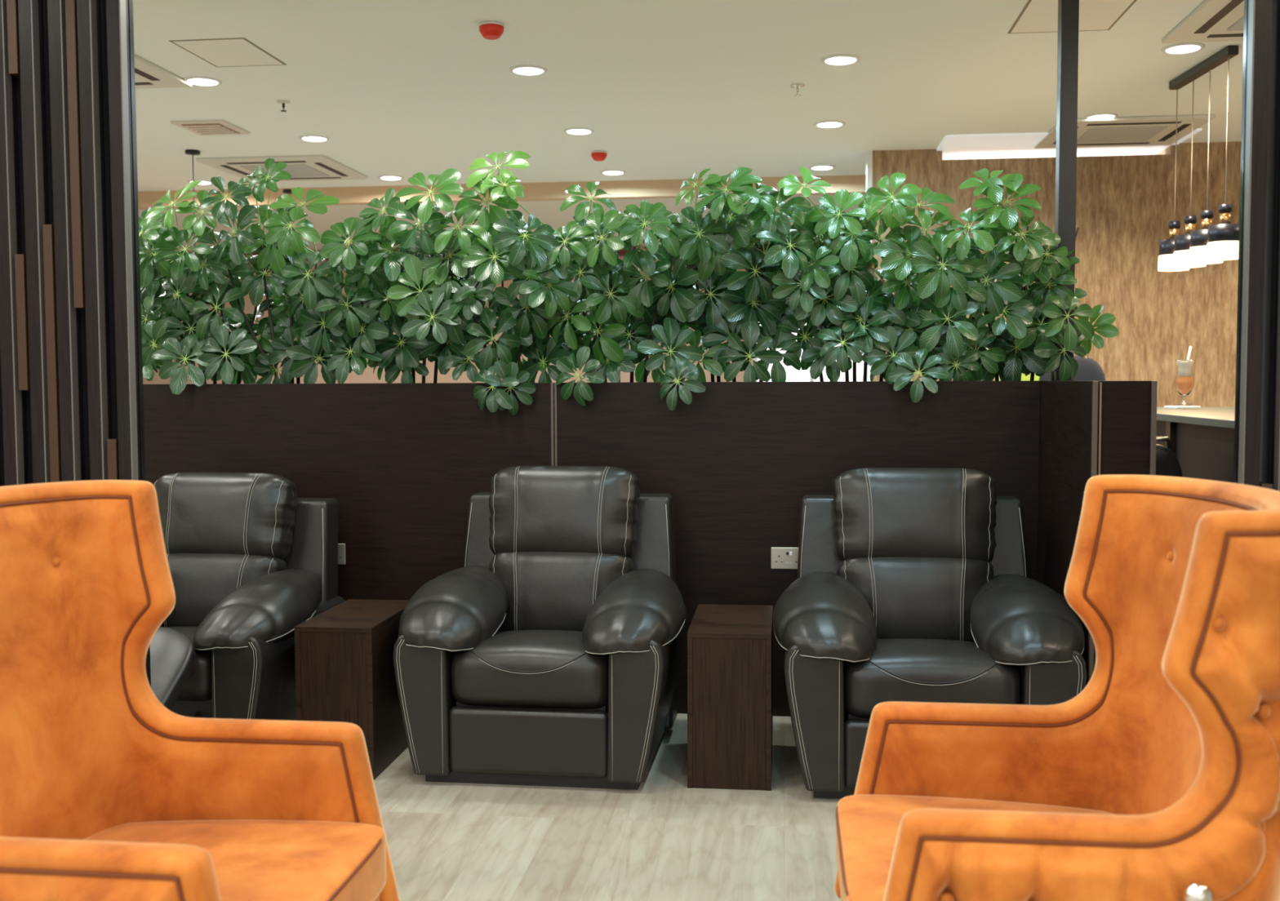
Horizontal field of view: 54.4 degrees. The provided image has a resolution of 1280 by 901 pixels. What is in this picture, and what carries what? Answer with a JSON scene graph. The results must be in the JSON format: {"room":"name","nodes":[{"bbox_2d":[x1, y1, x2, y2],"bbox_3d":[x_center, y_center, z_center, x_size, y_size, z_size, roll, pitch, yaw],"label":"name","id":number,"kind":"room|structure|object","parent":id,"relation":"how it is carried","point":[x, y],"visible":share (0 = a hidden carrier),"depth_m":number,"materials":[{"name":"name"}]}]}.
{"room":"airport lounge","nodes":[
{"label":"airport lounge","id":0,"kind":"room"},
{"bbox_2d":[142,245,764,384],"bbox_3d":[0.844,-0.879,13.667,13.500,2.930,0.200,0,3,7],"label":"wall","id":1,"kind":"structure","parent":0,"point":[367,377],"depth_m":13.95,"materials":[{"name":"beige paint"}]},
{"bbox_2d":[142,291,175,316],"bbox_3d":[-5.507,-1.721,14.226,0.450,0.500,0.070,0,3,7],"label":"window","id":2,"kind":"structure","parent":1,"relation":"in","point":[164,294],"depth_m":14.21,"materials":[{"name":"white glass"}]},
{"bbox_2d":[184,245,638,262],"bbox_3d":[-2.950,-2.189,13.910,5.900,0.110,0.050,0,3,7],"label":"trim","id":3,"kind":"structure","parent":1,"relation":"attached to","point":[620,253],"depth_m":13.64,"materials":[{"name":"brown"}]},
{"bbox_2d":[138,194,865,252],"bbox_3d":[0.625,-2.188,11.762,13.500,0.100,3.480,0,3,7],"label":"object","id":4,"kind":"structure","parent":1,"relation":"attached to","point":[548,212],"depth_m":10.94,"materials":[{"name":"beige paint"}]},
{"bbox_2d":[752,323,863,382],"bbox_3d":[1.851,-1.053,13.403,1.260,1.600,0.070,0,3,7],"label":"window","id":5,"kind":"structure","parent":1,"relation":"in","point":[793,375],"depth_m":13.42,"materials":[{"name":"white glass"}]},
{"bbox_2d":[137,174,866,209],"bbox_3d":[0.416,-2.151,9.974,13.500,0.230,0.120,0,3,7],"label":"trim","id":6,"kind":"structure","parent":0,"point":[652,188],"depth_m":10.05,"materials":[{"name":"beige paint"}]},
{"bbox_2d":[373,713,840,900],"bbox_3d":[-0.217,1.142,4.628,13.500,0.080,19.000,0,3,7],"label":"floor","id":7,"kind":"structure","parent":0,"point":[664,839],"depth_m":3.72,"materials":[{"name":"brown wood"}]},
{"bbox_2d":[0,0,151,687],"bbox_3d":[-1.632,-0.307,3.436,0.507,2.960,0.079,0,3,7],"label":"screen","id":8,"kind":"object","parent":7,"relation":"on","point":[72,396],"visible":0.5,"depth_m":3.39,"materials":[{"name":"black wood"}]},
{"bbox_2d":[0,480,399,900],"bbox_3d":[-0.975,0.657,2.355,0.852,1.150,0.891,0,3,7],"label":"armchair","id":9,"kind":"object","parent":7,"relation":"on","point":[108,793],"visible":1,"depth_m":2.61,"materials":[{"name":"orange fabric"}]},
{"bbox_2d":[83,819,386,900],"bbox_3d":[-0.877,0.872,2.356,0.650,0.155,0.628,0,3,7],"label":"seat cushion","id":10,"kind":"object","parent":9,"relation":"on","point":[253,860],"depth_m":2.48,"materials":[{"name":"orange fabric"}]},
{"bbox_2d":[150,472,345,720],"bbox_3d":[-1.704,0.613,4.484,0.995,1.004,1.329,0,3,8],"label":"recliner","id":11,"kind":"object","parent":7,"relation":"on","point":[251,561],"visible":0.56,"depth_m":4.73,"materials":[{"name":"grey leather"}]},
{"bbox_2d":[159,553,286,626],"bbox_3d":[-1.655,0.551,4.854,0.545,0.360,0.261,0,3,8],"label":"lumbar pillow","id":12,"kind":"object","parent":11,"relation":"on","point":[201,581],"depth_m":4.74,"materials":[{"name":"grey leather"}]},
{"bbox_2d":[152,472,297,559],"bbox_3d":[-1.647,0.272,4.902,0.578,0.370,0.276,0,3,8],"label":"pillow","id":13,"kind":"object","parent":11,"relation":"on","point":[204,516],"depth_m":4.79,"materials":[{"name":"grey leather"}]},
{"bbox_2d":[294,599,409,780],"bbox_3d":[-1.014,0.849,4.516,0.273,0.525,0.535,0,3,7],"label":"side table","id":14,"kind":"object","parent":7,"relation":"on","point":[344,654],"visible":0.55,"depth_m":4.26,"materials":[{"name":"brown wood"}]},
{"bbox_2d":[392,466,687,790],"bbox_3d":[-0.321,0.590,4.529,0.995,1.036,0.926,0,3,8],"label":"recliner","id":15,"kind":"object","parent":7,"relation":"on","point":[553,657],"visible":1,"depth_m":4.18,"materials":[{"name":"black leather"}]},
{"bbox_2d":[488,551,633,631],"bbox_3d":[-0.299,0.538,4.699,0.545,0.371,0.261,0,3,8],"label":"lumbar pillow","id":16,"kind":"object","parent":15,"relation":"on","point":[542,590],"depth_m":4.59,"materials":[{"name":"grey leather"}]},
{"bbox_2d":[488,466,639,558],"bbox_3d":[-0.290,0.249,4.747,0.578,0.381,0.276,0,3,8],"label":"pillow","id":17,"kind":"object","parent":15,"relation":"on","point":[535,512],"depth_m":4.64,"materials":[{"name":"grey leather"}]},
{"bbox_2d":[142,380,1157,716],"bbox_3d":[-0.643,0.410,4.930,4.781,1.352,1.298,0,3,7],"label":"wall","id":18,"kind":"structure","parent":7,"relation":"on","point":[402,464],"depth_m":5.03,"materials":[{"name":"brown wood"}]},
{"bbox_2d":[138,176,274,395],"bbox_3d":[-1.987,-0.687,5.432,0.837,0.977,0.556,0,3,7],"label":"plant","id":19,"kind":"object","parent":18,"relation":"on","point":[217,357],"visible":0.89,"depth_m":5.33,"materials":[{"name":"green plant"}]},
{"bbox_2d":[221,158,382,383],"bbox_3d":[-1.442,-0.717,5.415,0.776,1.035,0.548,0,3,7],"label":"plant","id":20,"kind":"object","parent":18,"relation":"on","point":[315,316],"visible":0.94,"depth_m":5.27,"materials":[{"name":"green plant"}]},
{"bbox_2d":[337,543,346,564],"bbox_3d":[-1.304,0.433,5.213,0.146,0.088,0.014,0,3,7],"label":"wall socket","id":21,"kind":"object","parent":18,"relation":"attached to","point":[341,547],"visible":0.15,"depth_m":5.20,"materials":[{"name":"silver metal"}]},
{"bbox_2d":[342,168,497,383],"bbox_3d":[-0.943,-0.692,5.341,0.742,0.989,0.556,0,3,7],"label":"plant","id":22,"kind":"object","parent":18,"relation":"on","point":[429,317],"visible":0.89,"depth_m":5.20,"materials":[{"name":"green plant"}]},
{"bbox_2d":[450,150,594,415],"bbox_3d":[-0.488,-0.710,5.249,0.647,1.108,0.650,0,3,7],"label":"plant","id":23,"kind":"object","parent":18,"relation":"on","point":[510,251],"visible":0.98,"depth_m":5.10,"materials":[{"name":"green plant"}]},
{"bbox_2d":[550,182,710,410],"bbox_3d":[-0.039,-0.651,5.211,0.670,0.952,0.661,0,3,7],"label":"plant","id":24,"kind":"object","parent":18,"relation":"on","point":[651,313],"visible":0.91,"depth_m":5.09,"materials":[{"name":"green plant"}]},
{"bbox_2d":[658,166,818,382],"bbox_3d":[0.414,-0.675,5.174,0.694,0.963,0.569,0,3,7],"label":"plant","id":25,"kind":"object","parent":18,"relation":"on","point":[716,245],"visible":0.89,"depth_m":5.06,"materials":[{"name":"green plant"}]},
{"bbox_2d":[770,546,798,569],"bbox_3d":[0.598,0.432,4.990,0.146,0.088,0.014,0,3,7],"label":"wall socket","id":26,"kind":"object","parent":18,"relation":"attached to","point":[781,557],"visible":0.83,"depth_m":4.99,"materials":[{"name":"silver metal"}]},
{"bbox_2d":[772,166,940,384],"bbox_3d":[0.902,-0.673,5.128,0.746,0.961,0.541,0,3,7],"label":"plant","id":27,"kind":"object","parent":18,"relation":"on","point":[849,307],"visible":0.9,"depth_m":4.97,"materials":[{"name":"green plant"}]},
{"bbox_2d":[881,168,1118,403],"bbox_3d":[1.409,-0.665,5.059,0.901,0.949,0.594,0,3,-3],"label":"plant","id":28,"kind":"object","parent":18,"relation":"on","point":[1024,344],"visible":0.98,"depth_m":4.88,"materials":[{"name":"green plant"}]},
{"bbox_2d":[1052,0,1079,380],"bbox_3d":[1.705,-1.085,4.983,0.068,1.608,0.068,0,3,7],"label":"metal post","id":29,"kind":"object","parent":18,"relation":"on","point":[1068,10],"visible":0.62,"depth_m":4.94,"materials":[{"name":"grey metal"}]},
{"bbox_2d":[687,604,773,791],"bbox_3d":[0.326,0.851,4.384,0.278,0.525,0.525,0,3,7],"label":"side table","id":30,"kind":"object","parent":7,"relation":"on","point":[730,647],"visible":1,"depth_m":4.13,"materials":[{"name":"brown wood"}]},
{"bbox_2d":[773,467,1087,799],"bbox_3d":[0.978,0.594,4.352,1.020,1.036,0.926,0,3,7],"label":"recliner","id":31,"kind":"object","parent":7,"relation":"on","point":[911,584],"visible":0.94,"depth_m":4.18,"materials":[{"name":"grey leather"}]},
{"bbox_2d":[831,467,996,562],"bbox_3d":[1.004,0.254,4.571,0.593,0.381,0.276,0,3,7],"label":"pillow","id":32,"kind":"object","parent":31,"relation":"on","point":[879,514],"depth_m":4.46,"materials":[{"name":"grey leather"}]},
{"bbox_2d":[836,557,994,642],"bbox_3d":[0.997,0.542,4.523,0.559,0.371,0.261,0,3,7],"label":"lumbar pillow","id":33,"kind":"object","parent":31,"relation":"on","point":[907,597],"depth_m":4.41,"materials":[{"name":"grey leather"}]},
{"bbox_2d":[999,373,1039,381],"bbox_3d":[2.368,0.200,7.557,0.360,1.452,0.472,0,3,7],"label":"bar stool","id":34,"kind":"object","parent":7,"relation":"on","point":[1024,378],"visible":0.02,"depth_m":7.69,"materials":[{"name":"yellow fabric"}]},
{"bbox_2d":[834,475,1279,900],"bbox_3d":[0.822,0.646,2.437,0.852,1.150,0.901,0,3,7],"label":"armchair","id":35,"kind":"object","parent":7,"relation":"on","point":[1159,780],"visible":1,"depth_m":2.37,"materials":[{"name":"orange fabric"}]},
{"bbox_2d":[835,794,1114,900],"bbox_3d":[0.726,0.860,2.465,0.650,0.155,0.628,0,3,7],"label":"seat cushion","id":36,"kind":"object","parent":35,"relation":"on","point":[867,825],"depth_m":2.66,"materials":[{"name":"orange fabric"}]},
{"bbox_2d":[1039,355,1105,380],"bbox_3d":[2.386,0.224,6.800,0.360,1.489,0.472,0,3,7],"label":"bar stool","id":37,"kind":"object","parent":7,"relation":"on","point":[1089,369],"visible":0.08,"depth_m":6.92,"materials":[{"name":"black fabric"}]},
{"bbox_2d":[1155,436,1182,477],"bbox_3d":[1.985,0.523,4.647,0.240,1.138,0.472,0,3,-2],"label":"bar stool","id":38,"kind":"object","parent":7,"relation":"on","point":[1167,464],"visible":0.06,"depth_m":4.80,"materials":[{"name":"black leather"}]},
{"bbox_2d":[1155,407,1235,483],"bbox_3d":[3.512,0.450,5.186,2.625,1.210,2.550,0,3,7],"label":"bar counter","id":39,"kind":"object","parent":7,"relation":"on","point":[1202,439],"depth_m":4.91,"materials":[{"name":"grey"}]},
{"bbox_2d":[1164,405,1200,408],"bbox_3d":[2.703,-0.216,6.205,0.130,0.012,0.110,-1,3,-10],"label":"napkin","id":40,"kind":"object","parent":39,"relation":"on","point":[1165,406],"visible":1,"depth_m":6.16,"materials":[{"name":"white paper"}]},
{"bbox_2d":[1174,346,1194,405],"bbox_3d":[2.712,-0.371,6.198,0.089,0.296,0.089,1,4,26],"label":"cocktail glass","id":41,"kind":"object","parent":40,"relation":"on","point":[1184,382],"visible":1,"depth_m":6.17,"materials":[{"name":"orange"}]},
{"bbox_2d":[1156,407,1235,428],"bbox_3d":[3.510,-0.139,5.153,2.625,0.030,2.550,0,3,7],"label":"countertop","id":42,"kind":"structure","parent":39,"relation":"on","point":[1221,417],"depth_m":5.08,"materials":[{"name":"grey"}]},
{"bbox_2d":[1233,0,1279,491],"bbox_3d":[1.735,-0.299,3.043,0.507,2.960,0.079,0,3,7],"label":"screen","id":43,"kind":"object","parent":7,"relation":"on","point":[1256,459],"visible":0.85,"depth_m":3.05,"materials":[{"name":"black"}]},
{"bbox_2d":[133,0,1243,191],"bbox_3d":[-0.457,-1.792,2.513,13.500,0.100,15.080,0,3,7],"label":"ceiling","id":44,"kind":"structure","parent":0,"point":[668,89],"depth_m":6.73,"materials":[{"name":"white paint"}]},
{"bbox_2d":[134,54,191,88],"bbox_3d":[-2.907,-1.929,6.265,0.920,0.030,0.920,0,3,7],"label":"ceiling cassette","id":45,"kind":"structure","parent":44,"relation":"attached to","point":[147,74],"depth_m":6.46,"materials":[{"name":"beige plastic"}]},
{"bbox_2d":[185,149,200,275],"bbox_3d":[-3.095,-1.641,8.639,0.180,0.870,0.180,0,3,7],"label":"pendant light","id":46,"kind":"object","parent":44,"relation":"hanging from","point":[189,152],"visible":0.41,"depth_m":8.61,"materials":[{"name":"black plastic"}]},
{"bbox_2d":[187,179,212,184],"bbox_3d":[-3.514,-2.143,9.950,0.196,0.013,0.196,0,3,7],"label":"recessed light","id":47,"kind":"object","parent":44,"relation":"in","point":[203,182],"visible":0.7,"depth_m":9.91,"materials":[{"name":"white plastic"}]},
{"bbox_2d":[198,181,210,184],"bbox_3d":[-3.514,-2.142,9.950,0.156,0.012,0.156,0,3,7],"label":"diffuser","id":48,"kind":"object","parent":47,"relation":"attached to","point":[202,182],"depth_m":9.95,"materials":[{"name":"white"}]},
{"bbox_2d":[183,75,222,85],"bbox_3d":[-2.323,-1.960,6.614,0.196,0.013,0.196,0,3,7],"label":"recessed light","id":49,"kind":"object","parent":44,"relation":"in","point":[196,80],"visible":1,"depth_m":6.58,"materials":[{"name":"white plastic"}]},
{"bbox_2d":[187,79,217,85],"bbox_3d":[-2.323,-1.959,6.614,0.156,0.012,0.156,0,3,7],"label":"diffuser","id":50,"kind":"object","parent":49,"relation":"attached to","point":[196,82],"depth_m":6.60,"materials":[{"name":"white plastic"}]},
{"bbox_2d":[170,120,250,135],"bbox_3d":[-2.691,-2.022,7.814,0.340,0.021,0.400,0,3,7],"label":"ceiling vent","id":51,"kind":"object","parent":44,"relation":"in","point":[201,127],"visible":1,"depth_m":7.76,"materials":[{"name":"beige plastic"}]},
{"bbox_2d":[168,37,286,67],"bbox_3d":[-1.996,-1.935,6.058,0.370,0.003,0.496,0,3,7],"label":"ceiling hatch","id":52,"kind":"object","parent":44,"relation":"attached to","point":[237,51],"visible":1,"depth_m":6.04,"materials":[{"name":"white paint"}]},
{"bbox_2d":[195,155,368,181],"bbox_3d":[-2.651,-2.102,9.317,0.950,0.030,0.950,0,3,7],"label":"ceiling cassette","id":53,"kind":"structure","parent":44,"relation":"attached to","point":[305,167],"depth_m":9.14,"materials":[{"name":"beige plastic"}]},
{"bbox_2d":[240,164,329,177],"bbox_3d":[-2.651,-2.092,9.318,0.494,0.010,0.494,0,3,7],"label":"ceiling vent","id":54,"kind":"object","parent":53,"relation":"in","point":[294,170],"depth_m":9.25,"materials":[{"name":"grey"}]},
{"bbox_2d":[276,99,290,111],"bbox_3d":[-2.035,-1.966,7.106,0.076,0.058,0.076,0,3,7],"label":"sprinkler","id":55,"kind":"object","parent":44,"relation":"attached to","point":[283,102],"visible":1,"depth_m":7.09,"materials":[{"name":"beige metal"}]},
{"bbox_2d":[282,189,292,195],"bbox_3d":[-2.691,-1.740,9.567,0.180,0.520,0.180,0,3,7],"label":"pendant light","id":56,"kind":"object","parent":44,"relation":"hanging from","point":[284,191],"visible":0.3,"depth_m":9.52,"materials":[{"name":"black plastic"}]},
{"bbox_2d":[298,134,329,141],"bbox_3d":[-2.140,-2.049,8.181,0.196,0.013,0.196,0,3,7],"label":"recessed light","id":57,"kind":"object","parent":44,"relation":"in","point":[309,137],"visible":1,"depth_m":8.14,"materials":[{"name":"white plastic"}]},
{"bbox_2d":[302,137,326,141],"bbox_3d":[-2.140,-2.048,8.181,0.156,0.012,0.156,0,3,7],"label":"diffuser","id":58,"kind":"object","parent":57,"relation":"attached to","point":[308,139],"depth_m":8.16,"materials":[{"name":"white plastic"}]},
{"bbox_2d":[377,175,403,180],"bbox_3d":[-1.954,-2.139,9.768,0.196,0.013,0.196,0,3,7],"label":"recessed light","id":59,"kind":"object","parent":44,"relation":"in","point":[384,177],"visible":1,"depth_m":9.72,"materials":[{"name":"white plastic"}]},
{"bbox_2d":[381,177,400,179],"bbox_3d":[-1.954,-2.138,9.768,0.156,0.012,0.156,0,3,7],"label":"diffuser","id":60,"kind":"object","parent":59,"relation":"attached to","point":[384,178],"depth_m":9.75,"materials":[{"name":"white"}]},
{"bbox_2d":[479,21,503,39],"bbox_3d":[-0.667,-1.884,5.595,0.112,0.062,0.112,0,3,7],"label":"fire alarm","id":61,"kind":"object","parent":44,"relation":"attached to","point":[491,30],"visible":1,"depth_m":5.56,"materials":[{"name":"red plastic"}]},
{"bbox_2d":[509,65,547,75],"bbox_3d":[-0.575,-1.955,6.410,0.196,0.013,0.196,0,3,7],"label":"recessed light","id":62,"kind":"object","parent":44,"relation":"in","point":[518,69],"visible":1,"depth_m":6.38,"materials":[{"name":"white plastic"}]},
{"bbox_2d":[513,67,542,75],"bbox_3d":[-0.575,-1.954,6.410,0.156,0.012,0.156,0,3,7],"label":"diffuser","id":63,"kind":"object","parent":62,"relation":"attached to","point":[522,71],"depth_m":6.39,"materials":[{"name":"white plastic"}]},
{"bbox_2d":[563,127,594,134],"bbox_3d":[-0.392,-2.044,7.977,0.196,0.013,0.196,0,3,7],"label":"recessed light","id":64,"kind":"object","parent":44,"relation":"in","point":[576,131],"visible":1,"depth_m":7.94,"materials":[{"name":"white plastic"}]},
{"bbox_2d":[567,129,591,134],"bbox_3d":[-0.392,-2.043,7.977,0.156,0.012,0.156,0,3,7],"label":"diffuser","id":65,"kind":"object","parent":64,"relation":"attached to","point":[571,131],"depth_m":7.96,"materials":[{"name":"white plastic"}]},
{"bbox_2d":[591,151,607,161],"bbox_3d":[-0.287,-2.062,8.726,0.112,0.062,0.112,0,3,7],"label":"fire alarm","id":66,"kind":"object","parent":44,"relation":"attached to","point":[597,156],"visible":1,"depth_m":8.69,"materials":[{"name":"red plastic"}]},
{"bbox_2d":[600,169,626,174],"bbox_3d":[-0.206,-2.134,9.563,0.196,0.013,0.196,0,3,7],"label":"recessed light","id":67,"kind":"object","parent":44,"relation":"in","point":[607,171],"visible":1,"depth_m":9.52,"materials":[{"name":"white plastic"}]},
{"bbox_2d":[603,171,622,174],"bbox_3d":[-0.206,-2.134,9.563,0.156,0.012,0.156,0,3,7],"label":"diffuser","id":68,"kind":"object","parent":67,"relation":"attached to","point":[604,172],"depth_m":9.54,"materials":[{"name":"white"}]},
{"bbox_2d":[790,83,804,96],"bbox_3d":[0.856,-1.958,6.767,0.076,0.058,0.076,0,3,7],"label":"sprinkler","id":69,"kind":"object","parent":44,"relation":"attached to","point":[797,86],"visible":1,"depth_m":6.76,"materials":[{"name":"silver metal"}]},
{"bbox_2d":[808,164,835,169],"bbox_3d":[1.373,-2.130,9.379,0.196,0.013,0.196,0,3,7],"label":"recessed light","id":70,"kind":"object","parent":44,"relation":"in","point":[817,166],"visible":1,"depth_m":9.34,"materials":[{"name":"white plastic"}]},
{"bbox_2d":[812,166,832,169],"bbox_3d":[1.373,-2.130,9.379,0.156,0.012,0.156,0,3,7],"label":"diffuser","id":71,"kind":"object","parent":70,"relation":"attached to","point":[813,167],"depth_m":9.35,"materials":[{"name":"white plastic"}]},
{"bbox_2d":[813,120,845,127],"bbox_3d":[1.188,-2.040,7.792,0.196,0.013,0.196,0,3,7],"label":"recessed light","id":72,"kind":"object","parent":44,"relation":"in","point":[824,123],"visible":1,"depth_m":7.75,"materials":[{"name":"white plastic"}]},
{"bbox_2d":[817,122,841,127],"bbox_3d":[1.188,-2.039,7.792,0.156,0.012,0.156,0,3,7],"label":"diffuser","id":73,"kind":"object","parent":72,"relation":"attached to","point":[820,124],"depth_m":7.77,"materials":[{"name":"white plastic"}]},
{"bbox_2d":[821,53,860,65],"bbox_3d":[1.004,-1.951,6.226,0.196,0.013,0.196,0,3,7],"label":"recessed light","id":74,"kind":"object","parent":44,"relation":"in","point":[842,59],"visible":1,"depth_m":6.19,"materials":[{"name":"white plastic"}]},
{"bbox_2d":[825,57,856,64],"bbox_3d":[1.004,-1.950,6.226,0.156,0.012,0.156,0,3,7],"label":"diffuser","id":75,"kind":"object","parent":74,"relation":"attached to","point":[828,60],"depth_m":6.21,"materials":[{"name":"white plastic"}]},
{"bbox_2d":[936,128,1202,159],"bbox_3d":[2.873,-2.051,8.643,1.610,0.100,1.140,0,3,7],"label":"ceiling light","id":76,"kind":"object","parent":44,"relation":"attached to","point":[1012,145],"visible":0.35,"depth_m":8.59,"materials":[{"name":"white"}]},
{"bbox_2d":[1007,0,1137,33],"bbox_3d":[1.886,-1.911,5.370,0.455,0.003,0.750,0,3,7],"label":"ceiling hatch","id":77,"kind":"object","parent":44,"relation":"attached to","point":[1037,15],"visible":0.83,"depth_m":5.48,"materials":[{"name":"white paint"}]},
{"bbox_2d":[1084,112,1118,119],"bbox_3d":[2.817,-2.036,7.602,0.196,0.013,0.196,0,3,7],"label":"recessed light","id":78,"kind":"object","parent":44,"relation":"in","point":[1103,115],"visible":1,"depth_m":7.56,"materials":[{"name":"white plastic"}]},
{"bbox_2d":[1088,115,1114,119],"bbox_3d":[2.817,-2.035,7.602,0.156,0.012,0.156,0,3,7],"label":"diffuser","id":79,"kind":"object","parent":78,"relation":"attached to","point":[1090,117],"depth_m":7.57,"materials":[{"name":"white plastic"}]},
{"bbox_2d":[1034,114,1215,148],"bbox_3d":[3.101,-2.054,8.052,0.900,0.030,0.900,0,3,7],"label":"ceiling cassette","id":80,"kind":"structure","parent":44,"relation":"attached to","point":[1144,131],"depth_m":7.91,"materials":[{"name":"beige plastic"}]},
{"bbox_2d":[1076,125,1167,142],"bbox_3d":[3.101,-2.044,8.052,0.468,0.010,0.468,0,3,7],"label":"ceiling vent","id":81,"kind":"object","parent":80,"relation":"in","point":[1128,133],"depth_m":8.01,"materials":[{"name":"grey"}]},
{"bbox_2d":[1160,42,1204,53],"bbox_3d":[2.633,-1.947,6.035,0.196,0.013,0.196,0,3,7],"label":"recessed light","id":82,"kind":"object","parent":44,"relation":"in","point":[1178,48],"visible":0.99,"depth_m":6.00,"materials":[{"name":"white plastic"}]},
{"bbox_2d":[1166,45,1199,53],"bbox_3d":[2.633,-1.946,6.035,0.156,0.012,0.156,0,3,7],"label":"diffuser","id":83,"kind":"object","parent":82,"relation":"attached to","point":[1170,49],"depth_m":6.02,"materials":[{"name":"white plastic"}]},
{"bbox_2d":[1157,45,1239,271],"bbox_3d":[2.873,-1.465,6.386,0.160,1.017,0.795,0,3,2],"label":"linear pendant","id":84,"kind":"object","parent":44,"relation":"hanging from","point":[1211,244],"visible":1,"depth_m":6.28,"materials":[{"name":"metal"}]},
{"bbox_2d":[1161,0,1244,43],"bbox_3d":[2.868,-1.902,5.373,0.920,0.030,0.920,0,3,7],"label":"ceiling cassette","id":85,"kind":"structure","parent":44,"relation":"attached to","point":[1213,20],"depth_m":5.57,"materials":[{"name":"beige plastic"}]},
{"bbox_2d":[1226,16,1244,31],"bbox_3d":[2.868,-1.892,5.374,0.478,0.010,0.478,0,3,7],"label":"ceiling vent","id":86,"kind":"object","parent":85,"relation":"in","point":[1237,24],"depth_m":5.55,"materials":[{"name":"grey"}]},
{"bbox_2d":[871,141,1240,407],"bbox_3d":[4.324,-0.620,8.555,5.400,2.960,0.140,0,3,7],"label":"wall","id":87,"kind":"structure","parent":0,"point":[1125,204],"depth_m":8.55,"materials":[{"name":"wood"}]},
{"bbox_2d":[865,150,872,381],"bbox_3d":[1.625,-0.627,8.870,0.035,2.960,0.160,0,3,7],"label":"trim","id":88,"kind":"structure","parent":87,"relation":"attached to","point":[869,153],"depth_m":8.72,"materials":[{"name":"white plastic"}]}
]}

